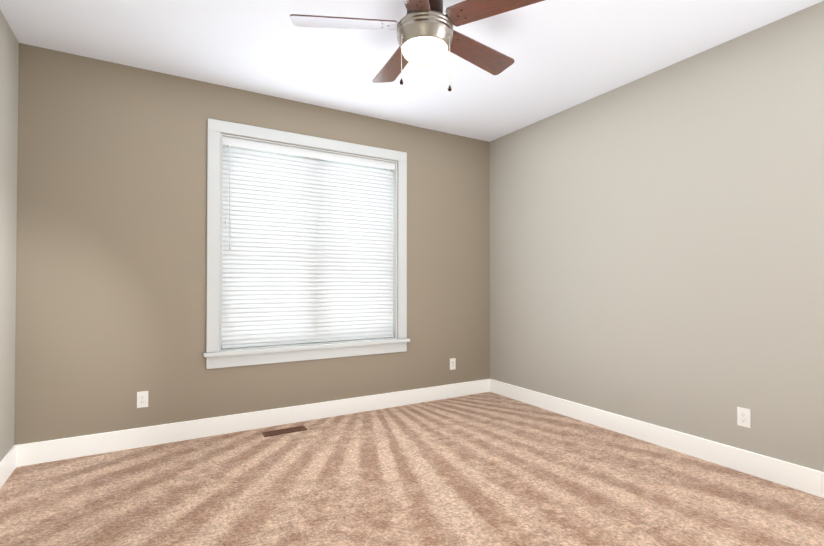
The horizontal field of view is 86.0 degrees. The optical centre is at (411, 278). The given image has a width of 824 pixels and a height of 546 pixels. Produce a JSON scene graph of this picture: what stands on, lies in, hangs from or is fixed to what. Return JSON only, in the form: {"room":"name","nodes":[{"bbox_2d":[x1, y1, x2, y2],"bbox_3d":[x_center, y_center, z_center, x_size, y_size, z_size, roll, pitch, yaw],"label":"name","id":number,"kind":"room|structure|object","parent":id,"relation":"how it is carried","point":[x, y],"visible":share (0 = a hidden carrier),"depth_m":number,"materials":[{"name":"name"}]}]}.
{"room":"empty bedroom","nodes":[
{"label":"empty bedroom","id":0,"kind":"room"},
{"bbox_2d":[0,10,18,460],"bbox_3d":[-1.552,-0.185,0.946,0.200,2.740,4.300,0,-1,-30],"label":"wall","id":1,"kind":"structure","parent":0,"point":[9,53],"depth_m":2.69,"materials":[{"name":"beige paint"}]},
{"bbox_2d":[0,444,19,487],"bbox_3d":[-1.457,1.115,0.985,0.020,0.140,4.300,0,-1,-30],"label":"baseboard","id":2,"kind":"structure","parent":1,"relation":"attached to","point":[8,464],"depth_m":2.69,"materials":[{"name":"white wood"}]},
{"bbox_2d":[14,43,489,444],"bbox_3d":[-0.900,-0.147,3.936,4.350,2.740,0.200,0,-1,-30],"label":"wall","id":3,"kind":"structure","parent":0,"point":[111,267],"depth_m":3.25,"materials":[{"name":"beige paint"}]},
{"bbox_2d":[137,391,147,407],"bbox_3d":[-1.945,0.874,3.190,0.070,0.115,0.008,0,-1,-30],"label":"electrical outlet","id":4,"kind":"object","parent":3,"relation":"attached to","point":[142,398],"visible":1,"depth_m":3.19,"materials":[{"name":"white plastic"}]},
{"bbox_2d":[20,379,487,465],"bbox_3d":[-0.841,1.152,3.827,3.900,0.140,0.020,0,-1,-30],"label":"baseboard","id":5,"kind":"structure","parent":3,"relation":"attached to","point":[93,444],"depth_m":3.45,"materials":[{"name":"white wood"}]},
{"bbox_2d":[221,145,390,344],"bbox_3d":[-0.900,-0.279,3.996,1.556,1.691,0.070,0,-1,-30],"label":"window","id":6,"kind":"structure","parent":3,"relation":"in","point":[284,155],"depth_m":3.79,"materials":[{"name":"white plastic"}]},
{"bbox_2d":[221,136,394,348],"bbox_3d":[-0.845,-0.282,3.902,1.550,1.683,0.083,0,-1,-30],"label":"window blinds","id":7,"kind":"object","parent":6,"relation":"attached to","point":[307,250],"visible":0.92,"depth_m":3.85,"materials":[{"name":"white plastic"}]},
{"bbox_2d":[203,118,409,368],"bbox_3d":[-0.811,-0.266,3.845,1.812,1.936,0.050,0,-1,-30],"label":"window frame","id":8,"kind":"structure","parent":3,"relation":"in","point":[215,357],"depth_m":3.66,"materials":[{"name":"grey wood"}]},
{"bbox_2d":[220,133,396,350],"bbox_3d":[-0.853,-0.280,3.917,1.580,1.715,0.115,0,-1,-30],"label":"liner","id":9,"kind":"object","parent":3,"relation":"in","point":[394,264],"visible":0.6,"depth_m":3.99,"materials":[{"name":"grey"}]},
{"bbox_2d":[450,358,455,369],"bbox_3d":[0.423,0.886,4.579,0.070,0.115,0.008,0,-1,-30],"label":"electrical outlet","id":10,"kind":"object","parent":3,"relation":"attached to","point":[452,363],"visible":1,"depth_m":4.58,"materials":[{"name":"white plastic"}]},
{"bbox_2d":[0,392,823,545],"bbox_3d":[0.238,1.248,1.978,4.350,0.100,4.700,0,-1,-30],"label":"floor","id":11,"kind":"structure","parent":0,"point":[487,469],"depth_m":2.50,"materials":[{"name":"carpet"}]},
{"bbox_2d":[262,425,306,436],"bbox_3d":[-1.011,1.213,3.512,0.330,0.009,0.100,0,-1,-30],"label":"air vent register","id":12,"kind":"object","parent":11,"relation":"on","point":[283,431],"visible":1,"depth_m":3.50,"materials":[{"name":"brown metal"}]},
{"bbox_2d":[0,0,823,141],"bbox_3d":[0.238,-1.592,2.014,4.350,0.100,4.700,0,-1,-30],"label":"ceiling","id":13,"kind":"structure","parent":0,"point":[565,54],"depth_m":2.91,"materials":[{"name":"white paint"}]},
{"bbox_2d":[290,0,544,90],"bbox_3d":[0.069,-1.229,2.278,1.287,0.619,1.278,0,-1,-30],"label":"ceiling fan","id":14,"kind":"object","parent":13,"relation":"hanging from","point":[427,35],"visible":1,"depth_m":2.17,"materials":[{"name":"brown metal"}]},
{"bbox_2d":[489,1,823,471],"bbox_3d":[2.028,-0.158,3.046,0.200,2.740,4.300,0,-1,-30],"label":"wall","id":15,"kind":"structure","parent":0,"point":[657,248],"depth_m":3.08,"materials":[{"name":"beige paint"}]},
{"bbox_2d":[488,379,823,497],"bbox_3d":[1.933,1.141,2.973,0.020,0.140,4.300,0,-1,-30],"label":"baseboard","id":16,"kind":"structure","parent":15,"relation":"attached to","point":[797,477],"depth_m":3.06,"materials":[{"name":"white wood"}]},
{"bbox_2d":[737,407,750,427],"bbox_3d":[2.069,0.866,2.756,0.008,0.115,0.070,0,-1,-30],"label":"outlet","id":17,"kind":"object","parent":15,"relation":"attached to","point":[743,417],"visible":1,"depth_m":2.75,"materials":[{"name":"white plastic"}]}
]}

